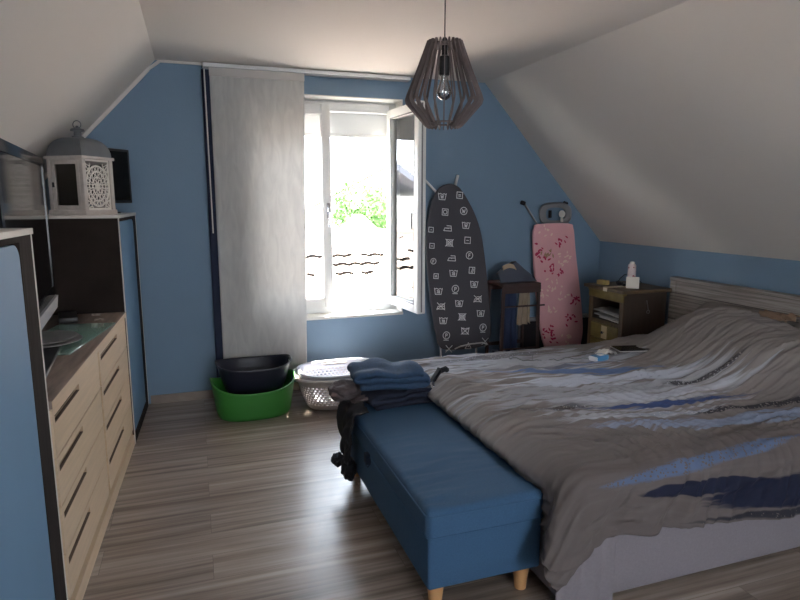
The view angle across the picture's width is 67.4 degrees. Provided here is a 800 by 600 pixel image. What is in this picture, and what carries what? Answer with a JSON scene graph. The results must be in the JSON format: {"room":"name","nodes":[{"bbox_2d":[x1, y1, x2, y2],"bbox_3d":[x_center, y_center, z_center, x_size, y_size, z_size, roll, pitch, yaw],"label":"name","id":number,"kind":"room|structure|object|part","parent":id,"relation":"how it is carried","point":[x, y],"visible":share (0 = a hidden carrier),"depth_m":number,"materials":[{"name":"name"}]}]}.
{"room":"bedroom","nodes":[
{"label":"bedroom","id":0,"kind":"room"},
{"bbox_2d":[45,60,599,403],"bbox_3d":[-0.584,-0.574,5.229,5.280,2.620,0.360,-3,10,-19],"label":"wall","id":1,"kind":"structure","parent":0,"point":[160,122],"depth_m":4.86,"materials":[{"name":"blue paint"}]},
{"bbox_2d":[45,60,201,179],"bbox_3d":[-2.255,-1.052,4.369,1.620,1.394,0.020,-3,10,-19],"label":"trim","id":2,"kind":"structure","parent":1,"relation":"attached to","point":[157,62],"depth_m":4.37,"materials":[{"name":"white paint"}]},
{"bbox_2d":[151,382,299,403],"bbox_3d":[-0.012,0.686,5.435,4.160,0.068,0.014,-3,10,-19],"label":"baseboard","id":3,"kind":"structure","parent":1,"relation":"attached to","point":[206,394],"depth_m":4.85,"materials":[{"name":"grey laminate"}]},
{"bbox_2d":[202,62,410,81],"bbox_3d":[-0.701,-1.795,4.745,1.640,0.035,0.080,-3,10,-19],"label":"track","id":4,"kind":"object","parent":1,"relation":"attached to","point":[205,65],"visible":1,"depth_m":4.74,"materials":[{"name":"white plastic"}]},
{"bbox_2d":[203,69,213,232],"bbox_3d":[-1.446,-1.112,4.535,0.017,1.210,0.009,-8,13,-41],"label":"wand","id":5,"kind":"object","parent":4,"relation":"hanging from","point":[203,69],"visible":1,"depth_m":4.53,"materials":[{"name":"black plastic"}]},
{"bbox_2d":[201,69,222,376],"bbox_3d":[-1.347,-0.557,4.730,0.300,2.390,0.005,-3,10,-19],"label":"curtain","id":6,"kind":"object","parent":4,"relation":"hanging from","point":[213,236],"visible":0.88,"depth_m":4.69,"materials":[{"name":"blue fabric"}]},
{"bbox_2d":[209,67,306,369],"bbox_3d":[-1.088,-0.563,4.783,0.714,2.415,0.015,-3,10,-19],"label":"curtain","id":7,"kind":"object","parent":4,"relation":"hanging from","point":[257,116],"visible":0.97,"depth_m":4.75,"materials":[{"name":"grey fabric"}]},
{"bbox_2d":[304,94,402,311],"bbox_3d":[-0.669,-0.781,5.165,1.340,1.830,0.359,-3,10,-19],"label":"trim","id":8,"kind":"structure","parent":1,"relation":"attached to","point":[398,102],"depth_m":5.01,"materials":[{"name":"white paint"}]},
{"bbox_2d":[307,309,402,320],"bbox_3d":[-0.666,0.123,5.305,1.340,0.024,0.380,-3,10,-19],"label":"windowsill","id":9,"kind":"structure","parent":1,"relation":"attached to","point":[383,312],"depth_m":5.26,"materials":[{"name":"white paint"}]},
{"bbox_2d":[304,99,425,313],"bbox_3d":[-0.577,-0.750,4.942,1.369,1.818,0.846,-3,10,-19],"label":"window","id":10,"kind":"structure","parent":1,"relation":"in","point":[405,135],"depth_m":5.11,"materials":[{"name":"white plastic"}]},
{"bbox_3d":[-0.918,-0.771,5.059,0.680,1.705,0.080,-3,10,-19],"label":"sash","id":11,"kind":"part","parent":10,"relation":"part of","materials":[{"name":"white plastic"}]},
{"bbox_3d":[-0.606,-0.725,5.104,0.025,0.200,0.053,-3,10,-19],"label":"handle","id":12,"kind":"part","parent":10,"relation":"part of","materials":[{"name":"silver metal"}]},
{"bbox_2d":[304,112,386,138],"bbox_3d":[-0.708,-0.809,5.275,1.340,1.810,0.120,-3,10,-19],"label":"roller shutter","id":13,"kind":"object","parent":10,"relation":"attached to","point":[344,125],"depth_m":5.21,"materials":[{"name":"white plastic"}]},
{"bbox_3d":[0.046,-0.757,5.037,0.012,1.535,0.480,-4,10,-24],"label":"pane","id":14,"kind":"part","parent":10,"relation":"part of","materials":[{"name":"clear glass"}]},
{"bbox_3d":[0.046,-0.757,5.037,0.070,1.675,0.620,-4,10,-24],"label":"sash frame","id":15,"kind":"part","parent":10,"relation":"part of","materials":[{"name":"white plastic"}]},
{"bbox_3d":[0.105,-0.630,4.779,0.047,0.138,0.016,-4,10,-24],"label":"handle","id":16,"kind":"part","parent":10,"relation":"part of","materials":[{"name":"silver metal"}]},
{"bbox_2d":[0,0,799,260],"bbox_3d":[0.631,-0.555,1.614,5.680,1.793,7.980,-3,10,-19],"label":"ceiling","id":17,"kind":"structure","parent":0,"point":[675,124],"depth_m":3.65,"materials":[{"name":"white paint"}]},
{"bbox_2d":[405,0,483,129],"bbox_3d":[0.206,-1.147,2.772,0.365,0.683,0.365,-3,10,-19],"label":"pendant lamp","id":18,"kind":"object","parent":17,"relation":"hanging from","point":[444,46],"visible":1,"depth_m":2.74,"materials":[{"name":"grey paint"}]},
{"bbox_3d":[0.206,-0.991,2.798,0.068,0.113,0.068,-3,10,-19],"label":"bulb","id":19,"kind":"part","parent":18,"relation":"part of","materials":[{"name":"clear glass"}]},
{"bbox_2d":[439,37,449,76],"bbox_3d":[0.206,-1.125,2.776,0.048,0.168,0.048,-3,10,-19],"label":"socket","id":20,"kind":"object","parent":18,"relation":"attached to","point":[447,58],"depth_m":2.76,"materials":[{"name":"black plastic"}]},
{"bbox_3d":[0.206,-1.334,2.741,0.006,0.265,0.006,-3,10,-19],"label":"cord","id":21,"kind":"part","parent":18,"relation":"part of","materials":[{"name":"grey plastic"}]},
{"bbox_2d":[83,389,799,599],"bbox_3d":[0.634,1.364,1.923,5.480,0.120,7.960,-3,10,-19],"label":"floor","id":22,"kind":"structure","parent":0,"point":[207,506],"depth_m":2.92,"materials":[{"name":"grey laminate"}]},
{"bbox_2d":[0,228,67,599],"bbox_3d":[-1.328,0.593,1.589,0.513,1.510,0.974,-3,10,-16],"label":"cabinet","id":23,"kind":"object","parent":22,"relation":"on","point":[32,566],"visible":1,"depth_m":1.86,"materials":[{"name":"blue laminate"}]},
{"bbox_2d":[41,312,134,599],"bbox_3d":[-1.721,0.671,2.990,0.477,0.897,1.810,-3,10,-16],"label":"dresser","id":24,"kind":"object","parent":22,"relation":"on","point":[89,388],"visible":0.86,"depth_m":2.71,"materials":[{"name":"brown wood"}]},
{"bbox_2d":[0,138,61,377],"bbox_3d":[-1.628,-0.175,2.538,0.220,0.920,1.229,-4,10,-23],"label":"television","id":25,"kind":"object","parent":24,"relation":"on","point":[23,196],"visible":0.52,"depth_m":2.62,"materials":[{"name":"black plastic"}]},
{"bbox_3d":[-1.599,-0.248,2.539,0.102,0.775,1.229,-4,10,-23],"label":"silver trim","id":26,"kind":"part","parent":25,"relation":"part of","materials":[{"name":"grey plastic"}]},
{"bbox_2d":[58,311,77,323],"bbox_3d":[-1.974,0.103,3.566,0.100,0.035,0.240,-5,11,-30],"label":"box","id":27,"kind":"object","parent":24,"relation":"on","point":[67,317],"visible":0.96,"depth_m":3.48,"materials":[{"name":"black plastic"}]},
{"bbox_3d":[-1.373,0.417,2.554,0.020,0.181,0.857,-3,10,-16],"label":"drawer","id":28,"kind":"part","parent":24,"relation":"part of","materials":[{"name":"brown wood"}]},
{"bbox_3d":[-1.373,0.602,2.585,0.020,0.181,0.857,-3,10,-16],"label":"drawer","id":29,"kind":"part","parent":24,"relation":"part of","materials":[{"name":"brown wood"}]},
{"bbox_2d":[47,323,114,354],"bbox_3d":[-1.725,0.195,3.078,0.300,0.007,0.720,-2,10,-10],"label":"board","id":30,"kind":"object","parent":24,"relation":"on","point":[89,331],"visible":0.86,"depth_m":3.24,"materials":[{"name":"green glass"}]},
{"bbox_2d":[43,334,82,347],"bbox_3d":[-1.737,0.204,2.925,0.338,0.021,0.338,-3,10,-19],"label":"platter","id":31,"kind":"object","parent":30,"relation":"on","point":[79,337],"visible":0.3,"depth_m":2.89,"materials":[{"name":"grey metal"}]},
{"bbox_2d":[41,330,78,344],"bbox_3d":[-1.737,0.191,2.923,0.308,0.021,0.308,-3,10,-19],"label":"platter","id":32,"kind":"object","parent":31,"relation":"on","point":[48,337],"visible":0.55,"depth_m":2.99,"materials":[{"name":"grey ceramic"}]},
{"bbox_3d":[-1.373,0.786,2.616,0.020,0.181,0.857,-3,10,-16],"label":"drawer","id":33,"kind":"part","parent":24,"relation":"part of","materials":[{"name":"brown wood"}]},
{"bbox_2d":[41,312,124,409],"bbox_3d":[-1.723,0.244,2.918,0.474,0.030,1.810,-3,10,-16],"label":"countertop","id":34,"kind":"structure","parent":24,"relation":"on","point":[64,367],"depth_m":2.74,"materials":[{"name":"brown wood"}]},
{"bbox_3d":[-1.373,0.971,2.646,0.020,0.181,0.857,-3,10,-16],"label":"drawer","id":35,"kind":"part","parent":24,"relation":"part of","materials":[{"name":"brown wood"}]},
{"bbox_3d":[-1.634,0.275,3.410,0.020,0.181,0.871,-3,10,-16],"label":"drawer","id":36,"kind":"part","parent":24,"relation":"part of","materials":[{"name":"brown wood"}]},
{"bbox_3d":[-1.634,0.460,3.441,0.020,0.181,0.871,-3,10,-16],"label":"drawer","id":37,"kind":"part","parent":24,"relation":"part of","materials":[{"name":"brown wood"}]},
{"bbox_3d":[-1.634,0.644,3.472,0.020,0.181,0.871,-3,10,-16],"label":"drawer","id":38,"kind":"part","parent":24,"relation":"part of","materials":[{"name":"brown wood"}]},
{"bbox_3d":[-1.634,0.828,3.502,0.020,0.181,0.871,-3,10,-16],"label":"drawer","id":39,"kind":"part","parent":24,"relation":"part of","materials":[{"name":"brown wood"}]},
{"bbox_2d":[48,213,148,443],"bbox_3d":[-2.113,0.164,4.177,0.513,1.510,0.807,-3,10,-16],"label":"cabinet","id":40,"kind":"object","parent":22,"relation":"on","point":[95,257],"visible":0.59,"depth_m":3.77,"materials":[{"name":"brown laminate"}]},
{"bbox_2d":[43,120,117,214],"bbox_3d":[-2.037,-0.843,3.826,0.284,0.588,0.284,2,10,14],"label":"lantern","id":41,"kind":"object","parent":40,"relation":"on","point":[71,162],"visible":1,"depth_m":3.74,"materials":[{"name":"white wood"}]},
{"bbox_3d":[-2.068,-0.715,3.725,0.204,0.300,0.012,2,10,14],"label":"door","id":42,"kind":"part","parent":41,"relation":"part of","materials":[{"name":"white wood"}]},
{"bbox_3d":[-2.068,-0.715,3.725,0.160,0.253,0.003,2,10,14],"label":"pane","id":43,"kind":"part","parent":41,"relation":"part of","materials":[{"name":"glass"}]},
{"bbox_3d":[-2.037,-0.731,3.844,0.284,0.361,0.284,2,10,14],"label":"frame","id":44,"kind":"part","parent":41,"relation":"part of","materials":[{"name":"white wood"}]},
{"bbox_3d":[-2.043,-0.737,3.853,0.224,0.270,0.224,2,10,14],"label":"pane","id":45,"kind":"part","parent":41,"relation":"part of","materials":[{"name":"white wood"}]},
{"bbox_3d":[-1.923,-0.732,3.815,0.011,0.313,0.236,2,10,14],"label":"carved panel","id":46,"kind":"part","parent":41,"relation":"part of","materials":[{"name":"beige wood"}]},
{"bbox_2d":[94,148,131,212],"bbox_3d":[-2.061,-0.838,4.218,0.160,0.450,0.370,4,10,23],"label":"monitor","id":47,"kind":"object","parent":40,"relation":"on","point":[120,165],"visible":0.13,"depth_m":4.28,"materials":[{"name":"black plastic"}]},
{"bbox_3d":[-1.871,0.145,4.197,0.016,1.390,0.634,-3,10,-16],"label":"door","id":48,"kind":"part","parent":40,"relation":"part of","materials":[{"name":"blue wood"}]},
{"bbox_2d":[209,354,294,421],"bbox_3d":[-1.121,0.653,4.577,0.627,0.405,0.514,-4,10,-22],"label":"tub","id":49,"kind":"object","parent":22,"relation":"on","point":[230,407],"depth_m":4.43,"materials":[{"name":"green plastic"}]},
{"bbox_3d":[-1.115,0.568,4.592,0.570,0.244,0.428,-3,10,-19],"label":"storage tub","id":50,"kind":"part","parent":49,"relation":"part of","materials":[{"name":"black plastic"}]},
{"bbox_2d":[292,361,352,409],"bbox_3d":[-0.474,0.688,4.812,0.760,0.260,0.550,-3,10,-19],"label":"laundry basket","id":51,"kind":"object","parent":22,"relation":"on","point":[302,383],"visible":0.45,"depth_m":4.58,"materials":[{"name":"grey plastic"}]},
{"bbox_2d":[296,358,368,405],"bbox_3d":[-0.474,0.660,4.807,0.689,0.260,0.500,-3,10,-19],"label":"laundry basket","id":52,"kind":"object","parent":51,"relation":"in","point":[303,368],"visible":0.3,"depth_m":4.93,"materials":[{"name":"grey plastic"}]},
{"bbox_2d":[350,401,542,599],"bbox_3d":[0.117,0.890,2.993,0.534,0.465,1.375,-3,10,-19],"label":"storage bench","id":53,"kind":"object","parent":22,"relation":"on","point":[459,512],"visible":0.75,"depth_m":2.45,"materials":[{"name":"blue fabric"}]},
{"bbox_2d":[328,379,359,401],"bbox_3d":[-0.310,0.522,3.451,0.198,0.127,0.239,-3,10,-19],"label":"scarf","id":54,"kind":"object","parent":53,"relation":"on","point":[343,389],"visible":0.77,"depth_m":3.38,"materials":[{"name":"grey fabric"}]},
{"bbox_2d":[336,400,368,464],"bbox_3d":[-0.269,0.709,3.286,0.133,0.327,0.290,-3,10,-19],"label":"leggings","id":55,"kind":"object","parent":53,"relation":"hanging from","point":[347,411],"visible":0.95,"depth_m":3.23,"materials":[{"name":"black fabric"}]},
{"bbox_2d":[331,452,343,467],"bbox_3d":[-0.344,0.891,3.359,0.082,0.084,0.085,4,10,21],"label":"sock","id":56,"kind":"object","parent":55,"relation":"hanging from","point":[336,458],"visible":0.88,"depth_m":3.33,"materials":[{"name":"black fabric"}]},
{"bbox_2d":[341,456,356,480],"bbox_3d":[-0.282,0.928,3.312,0.091,0.143,0.113,0,9,-3],"label":"sock","id":57,"kind":"object","parent":55,"relation":"hanging from","point":[349,471],"visible":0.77,"depth_m":3.27,"materials":[{"name":"black fabric"}]},
{"bbox_2d":[339,385,367,403],"bbox_3d":[-0.224,0.594,3.427,0.232,0.202,0.270,-3,10,-19],"label":"hoodie","id":58,"kind":"object","parent":53,"relation":"on","point":[359,398],"visible":0.16,"depth_m":3.32,"materials":[{"name":"grey fabric"}]},
{"bbox_2d":[359,385,432,410],"bbox_3d":[-0.021,0.520,3.473,0.447,0.126,0.280,-5,11,-26],"label":"sweater","id":59,"kind":"object","parent":53,"relation":"on","point":[385,399],"visible":0.58,"depth_m":3.35,"materials":[{"name":"blue fabric"}]},
{"bbox_2d":[347,358,429,390],"bbox_3d":[-0.069,0.414,3.465,0.460,0.138,0.320,-2,10,-13],"label":"jeans","id":60,"kind":"object","parent":59,"relation":"on","point":[371,374],"visible":1,"depth_m":3.35,"materials":[{"name":"blue fabric"}]},
{"bbox_3d":[0.141,1.167,2.389,0.074,0.116,0.074,-3,10,-19],"label":"leg","id":61,"kind":"part","parent":53,"relation":"part of","materials":[{"name":"brown wood"}]},
{"bbox_2d":[353,401,542,537],"bbox_3d":[0.124,0.724,2.968,0.510,0.130,1.366,-3,10,-19],"label":"cushion","id":62,"kind":"object","parent":53,"relation":"on","point":[447,481],"depth_m":2.56,"materials":[{"name":"blue fabric"}]},
{"bbox_3d":[0.504,1.147,2.511,0.074,0.116,0.074,-3,10,-19],"label":"leg","id":63,"kind":"part","parent":53,"relation":"part of","materials":[{"name":"brown wood"}]},
{"bbox_2d":[426,175,490,356],"bbox_3d":[0.510,-0.194,5.315,0.649,1.804,0.253,0,9,-2],"label":"ironing board","id":64,"kind":"object","parent":22,"relation":"on","point":[455,257],"visible":0.98,"depth_m":5.31,"materials":[{"name":"grey fabric"}]},
{"bbox_2d":[491,347,522,352],"bbox_3d":[1.027,0.588,5.485,0.312,0.245,0.240,-3,10,-19],"label":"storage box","id":65,"kind":"object","parent":22,"relation":"on","point":[494,350],"visible":0.14,"depth_m":5.49,"materials":[{"name":"blue plastic"}]},
{"bbox_2d":[485,280,544,352],"bbox_3d":[1.040,0.268,5.458,0.438,0.885,0.300,-3,10,-19],"label":"stand","id":66,"kind":"object","parent":22,"relation":"on","point":[532,286],"visible":0.76,"depth_m":5.30,"materials":[{"name":"brown wood"}]},
{"bbox_3d":[0.807,0.270,5.522,0.038,0.860,0.026,-3,10,-19],"label":"leg","id":67,"kind":"part","parent":66,"relation":"part of","materials":[{"name":"brown wood"}]},
{"bbox_3d":[0.894,0.312,5.270,0.038,0.860,0.026,-3,10,-19],"label":"leg","id":68,"kind":"part","parent":66,"relation":"part of","materials":[{"name":"brown wood"}]},
{"bbox_3d":[0.979,0.394,5.596,0.352,0.030,0.020,-3,10,-19],"label":"rail","id":69,"kind":"part","parent":66,"relation":"part of","materials":[{"name":"brown wood"}]},
{"bbox_2d":[498,293,516,350],"bbox_3d":[0.966,0.198,5.362,0.180,0.545,0.039,-3,10,-19],"label":"trousers","id":70,"kind":"object","parent":66,"relation":"hanging from","point":[510,331],"visible":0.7,"depth_m":5.37,"materials":[{"name":"blue fabric"}]},
{"bbox_2d":[487,280,540,293],"bbox_3d":[1.021,-0.126,5.386,0.376,0.085,0.300,-3,10,-19],"label":"tray","id":71,"kind":"object","parent":66,"relation":"on","point":[532,286],"depth_m":5.26,"materials":[{"name":"brown wood"}]},
{"bbox_2d":[496,261,536,282],"bbox_3d":[1.039,-0.253,5.305,0.385,0.180,0.090,-3,10,-19],"label":"clothing","id":72,"kind":"object","parent":66,"relation":"on","point":[513,271],"visible":1,"depth_m":5.28,"materials":[{"name":"blue fabric"}]},
{"bbox_3d":[1.070,0.430,5.350,0.364,0.016,0.016,-3,10,-19],"label":"rail","id":73,"kind":"part","parent":66,"relation":"part of","materials":[{"name":"brown wood"}]},
{"bbox_3d":[1.147,0.251,5.636,0.038,0.860,0.026,-3,10,-19],"label":"leg","id":74,"kind":"part","parent":66,"relation":"part of","materials":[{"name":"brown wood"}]},
{"bbox_2d":[516,293,529,324],"bbox_3d":[1.116,0.078,5.388,0.134,0.298,0.040,-3,10,-19],"label":"shirt","id":75,"kind":"object","parent":66,"relation":"hanging from","point":[523,314],"visible":0.91,"depth_m":5.38,"materials":[{"name":"brown fabric"}]},
{"bbox_3d":[1.095,0.054,5.296,0.416,0.016,0.016,-3,10,-19],"label":"rail","id":76,"kind":"part","parent":66,"relation":"part of","materials":[{"name":"brown wood"}]},
{"bbox_3d":[1.234,0.293,5.384,0.038,0.860,0.026,-3,10,-19],"label":"leg","id":77,"kind":"part","parent":66,"relation":"part of","materials":[{"name":"brown wood"}]},
{"bbox_2d":[520,201,582,346],"bbox_3d":[1.451,-0.167,5.720,0.676,1.544,0.136,-3,10,-18],"label":"ironing board","id":78,"kind":"object","parent":22,"relation":"on","point":[553,241],"visible":0.92,"depth_m":5.70,"materials":[{"name":"pink fabric"}]},
{"bbox_3d":[1.364,-0.242,5.691,0.463,1.378,0.032,-3,7,-19],"label":"leg frame","id":79,"kind":"part","parent":78,"relation":"part of","materials":[{"name":"grey metal"}]},
{"bbox_2d":[518,313,587,348],"bbox_3d":[1.505,0.398,5.879,0.765,0.490,0.060,-3,10,-19],"label":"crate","id":80,"kind":"object","parent":22,"relation":"on","point":[530,328],"visible":0.17,"depth_m":5.76,"materials":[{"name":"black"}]},
{"bbox_2d":[584,281,671,343],"bbox_3d":[1.907,0.319,5.123,0.485,0.893,0.510,-3,10,-19],"label":"nightstand","id":81,"kind":"object","parent":22,"relation":"on","point":[642,310],"visible":0.44,"depth_m":4.91,"materials":[{"name":"brown wood"}]},
{"bbox_3d":[1.724,0.402,5.073,0.032,0.128,0.344,-3,10,-19],"label":"drawer","id":82,"kind":"part","parent":81,"relation":"part of","materials":[{"name":"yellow wood"}]},
{"bbox_2d":[596,279,609,284],"bbox_3d":[1.729,-0.152,5.112,0.060,0.038,0.090,-5,11,-30],"label":"box","id":83,"kind":"object","parent":81,"relation":"on","point":[599,281],"visible":1,"depth_m":5.08,"materials":[{"name":"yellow cardboard"}]},
{"bbox_3d":[1.724,0.269,5.051,0.032,0.128,0.344,-3,10,-19],"label":"drawer","id":84,"kind":"part","parent":81,"relation":"part of","materials":[{"name":"yellow wood"}]},
{"bbox_3d":[1.711,0.271,5.036,0.003,0.108,0.070,-3,10,-19],"label":"label plate","id":85,"kind":"part","parent":81,"relation":"part of","materials":[{"name":"beige paper"}]},
{"bbox_3d":[1.720,0.346,5.063,0.012,0.860,0.440,-3,10,-19],"label":"frame","id":86,"kind":"part","parent":81,"relation":"part of","materials":[{"name":"brown wood"}]},
{"bbox_2d":[599,316,618,322],"bbox_3d":[1.853,0.162,5.061,0.210,0.015,0.290,-2,10,-13],"label":"magazine","id":87,"kind":"object","parent":81,"relation":"on","point":[612,320],"visible":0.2,"depth_m":5.01,"materials":[{"name":"grey paper"}]},
{"bbox_2d":[594,312,618,320],"bbox_3d":[1.827,0.132,5.080,0.210,0.025,0.291,-4,10,-23],"label":"magazine","id":88,"kind":"object","parent":87,"relation":"on","point":[602,314],"visible":0.32,"depth_m":5.08,"materials":[{"name":"grey paper"}]},
{"bbox_3d":[1.873,0.118,5.078,0.210,0.014,0.290,-2,10,-10],"label":"magazine","id":89,"kind":"object","parent":88,"relation":"on","visible":0},
{"bbox_2d":[594,306,618,314],"bbox_3d":[1.825,0.093,5.073,0.210,0.026,0.291,-6,11,-31],"label":"magazine","id":90,"kind":"object","parent":89,"relation":"on","point":[609,309],"visible":0.58,"depth_m":5.10,"materials":[{"name":"grey paper"}]},
{"bbox_2d":[603,286,625,291],"bbox_3d":[1.777,-0.094,4.966,0.192,0.034,0.075,-3,10,-19],"label":"paper slip","id":91,"kind":"object","parent":81,"relation":"on","point":[604,287],"visible":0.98,"depth_m":4.95,"materials":[{"name":"beige paper"}]},
{"bbox_2d":[627,261,635,276],"bbox_3d":[1.954,-0.225,5.059,0.068,0.200,0.069,-3,10,-19],"label":"spray bottle","id":92,"kind":"object","parent":81,"relation":"on","point":[631,272],"visible":0.67,"depth_m":5.03,"materials":[{"name":"grey"}]},
{"bbox_2d":[626,277,639,288],"bbox_3d":[1.885,-0.141,4.861,0.100,0.093,0.030,3,10,19],"label":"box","id":93,"kind":"object","parent":81,"relation":"on","point":[631,282],"visible":1,"depth_m":4.86,"materials":[{"name":"beige"}]},
{"bbox_2d":[530,276,799,599],"bbox_3d":[1.445,0.521,3.628,2.502,0.985,2.126,-3,10,-19],"label":"bed","id":94,"kind":"object","parent":22,"relation":"on","point":[621,562],"visible":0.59,"depth_m":2.57,"materials":[{"name":"grey fabric"}]},
{"bbox_2d":[399,306,799,592],"bbox_3d":[1.312,0.523,3.538,2.366,0.738,2.208,-3,10,-19],"label":"duvet","id":95,"kind":"object","parent":94,"relation":"on","point":[699,427],"visible":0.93,"depth_m":2.78,"materials":[{"name":"grey fabric"}]},
{"bbox_2d":[430,366,448,386],"bbox_3d":[0.236,0.479,3.490,0.111,0.195,0.131,-3,10,-19],"label":"belt","id":96,"kind":"object","parent":95,"relation":"on","point":[438,371],"visible":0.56,"depth_m":3.49,"materials":[{"name":"black"}]},
{"bbox_2d":[508,353,588,360],"bbox_3d":[1.010,0.391,4.048,0.553,0.065,0.216,4,10,20],"label":"charging cable","id":97,"kind":"object","parent":95,"relation":"on","point":[514,353],"visible":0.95,"depth_m":4.00,"materials":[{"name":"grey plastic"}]},
{"bbox_2d":[589,353,608,361],"bbox_3d":[1.304,0.378,3.938,0.126,0.037,0.070,-6,11,-33],"label":"packet","id":98,"kind":"object","parent":95,"relation":"on","point":[596,357],"visible":1,"depth_m":3.91,"materials":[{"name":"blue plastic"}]},
{"bbox_2d":[595,349,616,354],"bbox_3d":[1.389,0.350,4.039,0.121,0.042,0.091,-3,10,-19],"label":"tissue","id":99,"kind":"object","parent":95,"relation":"on","point":[603,351],"visible":0.92,"depth_m":4.03,"materials":[{"name":"grey paper"}]},
{"bbox_2d":[610,345,649,351],"bbox_3d":[1.581,0.331,4.091,0.240,0.008,0.150,-1,9,-7],"label":"tablet","id":100,"kind":"object","parent":95,"relation":"on","point":[626,348],"visible":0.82,"depth_m":4.07,"materials":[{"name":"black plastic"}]},
{"bbox_2d":[758,309,799,322],"bbox_3d":[2.439,0.104,3.896,0.124,0.064,0.274,-3,10,-18],"label":"cloth","id":101,"kind":"object","parent":95,"relation":"on","point":[778,316],"visible":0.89,"depth_m":3.87,"materials":[{"name":"brown fabric"}]},
{"bbox_3d":[2.589,0.456,4.018,0.081,0.985,2.115,-3,10,-19],"label":"headboard","id":102,"kind":"part","parent":94,"relation":"part of","materials":[{"name":"grey wood"}]},
{"bbox_2d":[693,302,788,322],"bbox_3d":[2.254,0.214,4.208,0.452,0.311,0.680,-4,10,-21],"label":"pillow","id":103,"kind":"object","parent":94,"relation":"on","point":[706,304],"visible":0.09,"depth_m":4.38,"materials":[{"name":"grey fabric"}]},
{"bbox_2d":[598,241,799,323],"bbox_3d":[3.236,0.589,2.542,0.120,1.206,7.480,-3,10,-19],"label":"wall","id":104,"kind":"structure","parent":0,"point":[654,265],"depth_m":4.81,"materials":[{"name":"blue paint"}]},
{"label":"outside","id":105,"kind":"structure","parent":0,"visible":0},
{"bbox_3d":[-7.448,-1.237,37.701,90.000,0.100,64.400,-3,10,-19],"label":"ground","id":106,"kind":"structure","parent":105,"visible":0},
{"bbox_2d":[305,148,386,229],"bbox_3d":[0.292,-3.575,28.419,10.800,7.550,6.600,-3,10,-19],"label":"house","id":107,"kind":"structure","parent":106,"relation":"on","point":[373,169],"depth_m":24.57,"materials":[{"name":"beige"}]},
{"bbox_2d":[306,228,386,302],"bbox_3d":[-0.212,1.063,10.243,14.011,4.349,4.939,-3,10,-19],"label":"house roof","id":108,"kind":"structure","parent":106,"relation":"on","point":[359,255],"depth_m":10.96,"materials":[{"name":"ceramic"}]},
{"bbox_2d":[321,177,386,228],"bbox_3d":[-0.987,-1.365,20.787,3.467,5.704,4.147,-3,10,-19],"label":"tree","id":109,"kind":"object","parent":106,"relation":"on","point":[375,213],"visible":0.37,"depth_m":19.42,"materials":[{"name":"green plant"}]},
{"bbox_2d":[339,214,376,228],"bbox_3d":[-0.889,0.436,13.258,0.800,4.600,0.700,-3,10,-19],"label":"roof","id":110,"kind":"object","parent":106,"relation":"on","point":[356,221],"visible":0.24,"depth_m":12.61,"materials":[{"name":"beige"}]}
]}

